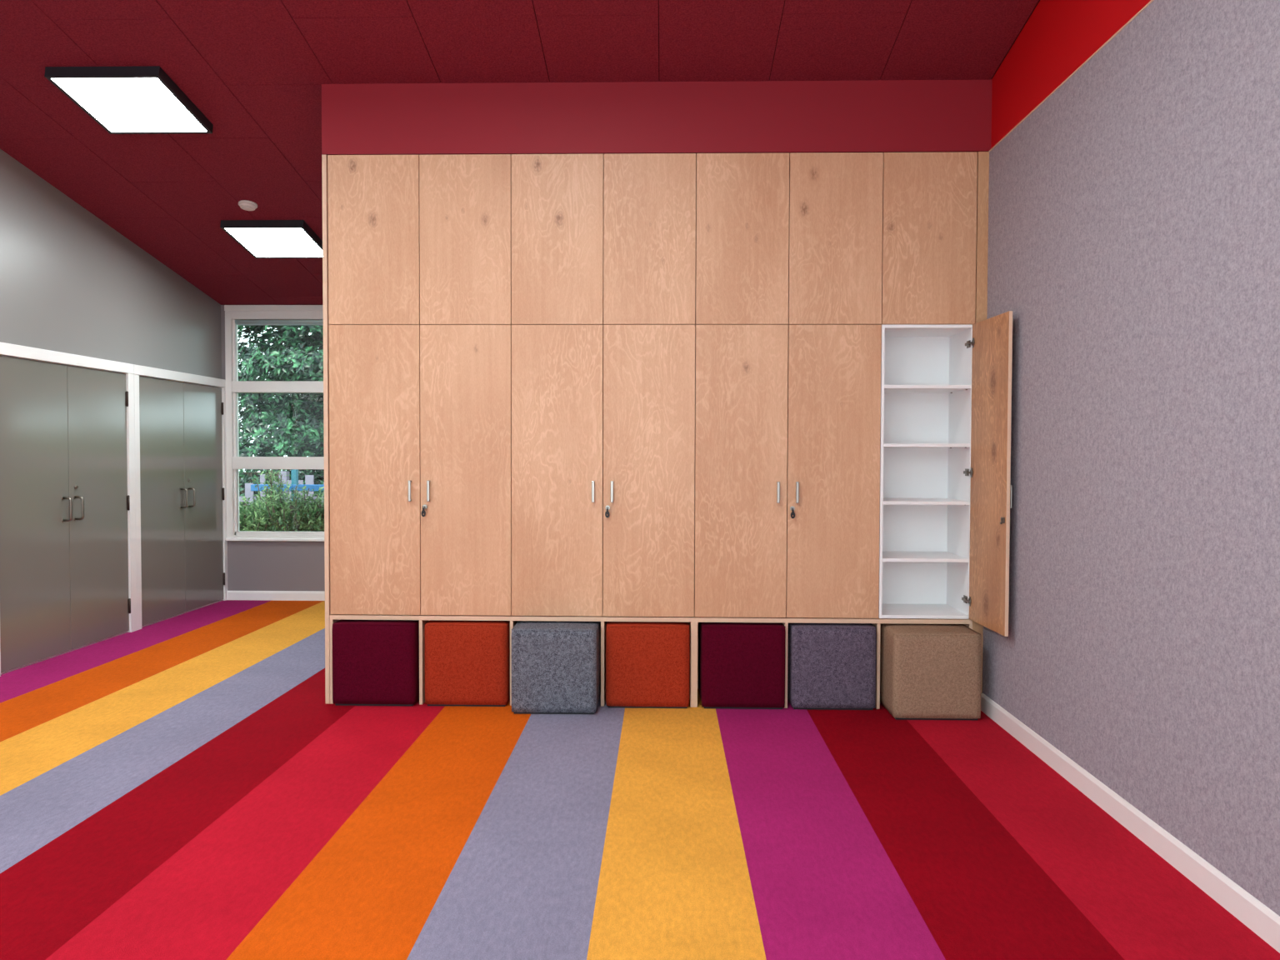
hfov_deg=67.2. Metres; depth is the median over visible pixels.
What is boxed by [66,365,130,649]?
door
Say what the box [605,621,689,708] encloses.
pouf
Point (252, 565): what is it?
wall
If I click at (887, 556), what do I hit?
shelf
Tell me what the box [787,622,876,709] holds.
pouf
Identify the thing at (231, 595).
baseboard
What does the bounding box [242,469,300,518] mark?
shrub
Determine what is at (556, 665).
pouf
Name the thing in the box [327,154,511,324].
upper cabinet
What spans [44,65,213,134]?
ceiling light
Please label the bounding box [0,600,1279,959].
floor
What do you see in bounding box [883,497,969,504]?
shelf
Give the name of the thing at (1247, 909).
baseboard
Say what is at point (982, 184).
strip
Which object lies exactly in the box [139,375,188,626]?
door
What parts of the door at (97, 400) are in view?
handle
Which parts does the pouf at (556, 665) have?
board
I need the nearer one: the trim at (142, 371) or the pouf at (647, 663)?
the pouf at (647, 663)
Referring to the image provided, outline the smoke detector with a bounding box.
[238,200,257,210]
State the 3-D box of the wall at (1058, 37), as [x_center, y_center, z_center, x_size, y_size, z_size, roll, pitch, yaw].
[1.910,-1.070,3.192,0.120,4.791,11.518,0,2,1]
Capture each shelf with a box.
[882,550,968,562]
[883,443,969,447]
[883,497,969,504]
[884,385,970,393]
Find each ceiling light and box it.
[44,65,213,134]
[220,220,322,258]
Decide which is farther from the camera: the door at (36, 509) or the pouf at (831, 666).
the door at (36, 509)
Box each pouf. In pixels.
[332,620,419,705]
[425,620,509,706]
[511,620,600,714]
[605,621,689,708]
[698,622,785,709]
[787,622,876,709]
[880,623,981,719]
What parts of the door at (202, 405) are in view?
handle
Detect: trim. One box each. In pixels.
[0,341,136,676]
[133,364,227,629]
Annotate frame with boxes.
[250,469,324,501]
[329,614,972,709]
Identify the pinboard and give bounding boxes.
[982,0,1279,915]
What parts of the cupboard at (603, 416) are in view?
door, door handle, door handle, door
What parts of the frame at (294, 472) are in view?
post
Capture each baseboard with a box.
[226,590,324,600]
[980,692,1279,953]
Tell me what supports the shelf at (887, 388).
attached to the cupboard at (946, 494)
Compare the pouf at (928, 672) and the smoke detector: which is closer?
the pouf at (928, 672)
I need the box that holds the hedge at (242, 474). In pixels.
[239,469,321,494]
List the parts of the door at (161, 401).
handle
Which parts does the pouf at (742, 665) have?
board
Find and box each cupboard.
[328,325,511,615]
[511,325,694,616]
[694,325,881,618]
[878,310,1012,636]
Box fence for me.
[239,471,324,508]
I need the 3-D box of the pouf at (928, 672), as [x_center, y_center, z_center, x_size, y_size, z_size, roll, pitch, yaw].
[1.577,1.033,5.307,0.470,0.464,0.470,0,2,1]
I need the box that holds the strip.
[972,151,989,694]
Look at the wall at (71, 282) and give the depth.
6.97 m
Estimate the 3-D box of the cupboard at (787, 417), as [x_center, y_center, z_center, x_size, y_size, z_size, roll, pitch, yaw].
[0.815,-0.051,5.484,1.014,1.612,0.452,0,2,1]
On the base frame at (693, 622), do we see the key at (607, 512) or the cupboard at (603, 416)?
the cupboard at (603, 416)
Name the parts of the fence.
rail, post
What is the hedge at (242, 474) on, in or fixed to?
on the ground
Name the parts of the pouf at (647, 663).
board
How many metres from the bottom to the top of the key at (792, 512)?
0.059 m
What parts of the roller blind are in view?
rail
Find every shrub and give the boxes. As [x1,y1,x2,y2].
[239,481,324,531]
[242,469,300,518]
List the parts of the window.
sill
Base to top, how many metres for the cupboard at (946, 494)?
1.612 m
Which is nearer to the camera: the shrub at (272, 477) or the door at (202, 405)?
the door at (202, 405)
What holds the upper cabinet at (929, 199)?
attached to the wall at (878, 116)
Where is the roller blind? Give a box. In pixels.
[235,320,323,324]
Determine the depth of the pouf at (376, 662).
5.33 m
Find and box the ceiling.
[0,0,1039,304]
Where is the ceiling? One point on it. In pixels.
(257, 70)
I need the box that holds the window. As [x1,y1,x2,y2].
[224,305,324,541]
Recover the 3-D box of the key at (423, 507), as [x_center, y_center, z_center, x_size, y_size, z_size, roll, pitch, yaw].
[-1.195,0.174,5.321,0.025,0.059,0.030,0,2,1]
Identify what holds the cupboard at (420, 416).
on the base frame at (693, 622)
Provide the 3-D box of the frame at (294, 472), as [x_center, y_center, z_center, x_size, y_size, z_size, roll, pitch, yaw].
[-3.617,0.518,11.761,2.250,1.600,0.120,0,2,1]
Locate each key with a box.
[420,505,425,516]
[605,506,609,517]
[790,507,794,518]
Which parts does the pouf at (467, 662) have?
board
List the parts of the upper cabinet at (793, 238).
door, door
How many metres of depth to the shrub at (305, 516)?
10.25 m
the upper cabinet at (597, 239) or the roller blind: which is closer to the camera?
the upper cabinet at (597, 239)
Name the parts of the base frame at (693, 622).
panel, panel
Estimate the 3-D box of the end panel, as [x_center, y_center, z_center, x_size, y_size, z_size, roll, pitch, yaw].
[-1.738,-0.279,5.646,0.024,3.048,0.598,0,2,1]
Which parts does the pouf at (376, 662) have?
board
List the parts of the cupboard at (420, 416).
door, door handle, door handle, door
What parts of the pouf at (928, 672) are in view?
board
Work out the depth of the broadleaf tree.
13.24 m
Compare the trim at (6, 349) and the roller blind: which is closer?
the trim at (6, 349)
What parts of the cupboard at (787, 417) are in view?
door, door handle, door handle, door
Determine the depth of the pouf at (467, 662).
5.32 m
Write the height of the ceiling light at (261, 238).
0.159 m
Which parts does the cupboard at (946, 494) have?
door, door handle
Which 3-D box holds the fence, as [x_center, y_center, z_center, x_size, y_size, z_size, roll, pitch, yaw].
[-4.303,0.589,12.725,9.130,1.400,0.170,0,2,1]
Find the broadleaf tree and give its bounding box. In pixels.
[237,325,324,517]
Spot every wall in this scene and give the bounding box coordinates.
[0,149,221,379]
[220,305,324,590]
[321,79,992,156]
[990,0,1150,148]
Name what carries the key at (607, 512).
in the cupboard at (603, 416)
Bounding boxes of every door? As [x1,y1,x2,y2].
[0,355,72,673]
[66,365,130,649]
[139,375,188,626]
[183,382,224,611]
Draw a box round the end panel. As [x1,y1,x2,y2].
[321,155,330,703]
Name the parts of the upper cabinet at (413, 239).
door, door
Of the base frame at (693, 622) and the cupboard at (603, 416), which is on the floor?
the base frame at (693, 622)
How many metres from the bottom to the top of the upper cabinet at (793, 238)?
0.929 m
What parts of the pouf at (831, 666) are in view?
board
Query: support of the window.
in the wall at (252, 565)
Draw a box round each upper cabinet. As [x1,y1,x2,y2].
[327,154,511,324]
[511,153,695,324]
[695,152,883,325]
[880,151,977,324]
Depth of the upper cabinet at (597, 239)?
5.28 m
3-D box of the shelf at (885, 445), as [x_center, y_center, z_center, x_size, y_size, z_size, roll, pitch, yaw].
[1.576,-0.196,5.474,0.470,0.018,0.406,0,2,1]
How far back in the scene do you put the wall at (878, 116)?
5.25 m
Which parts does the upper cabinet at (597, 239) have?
door, door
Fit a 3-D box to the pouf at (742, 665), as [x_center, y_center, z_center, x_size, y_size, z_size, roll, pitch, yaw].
[0.576,1.024,5.518,0.470,0.464,0.470,0,2,1]
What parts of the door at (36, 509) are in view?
handle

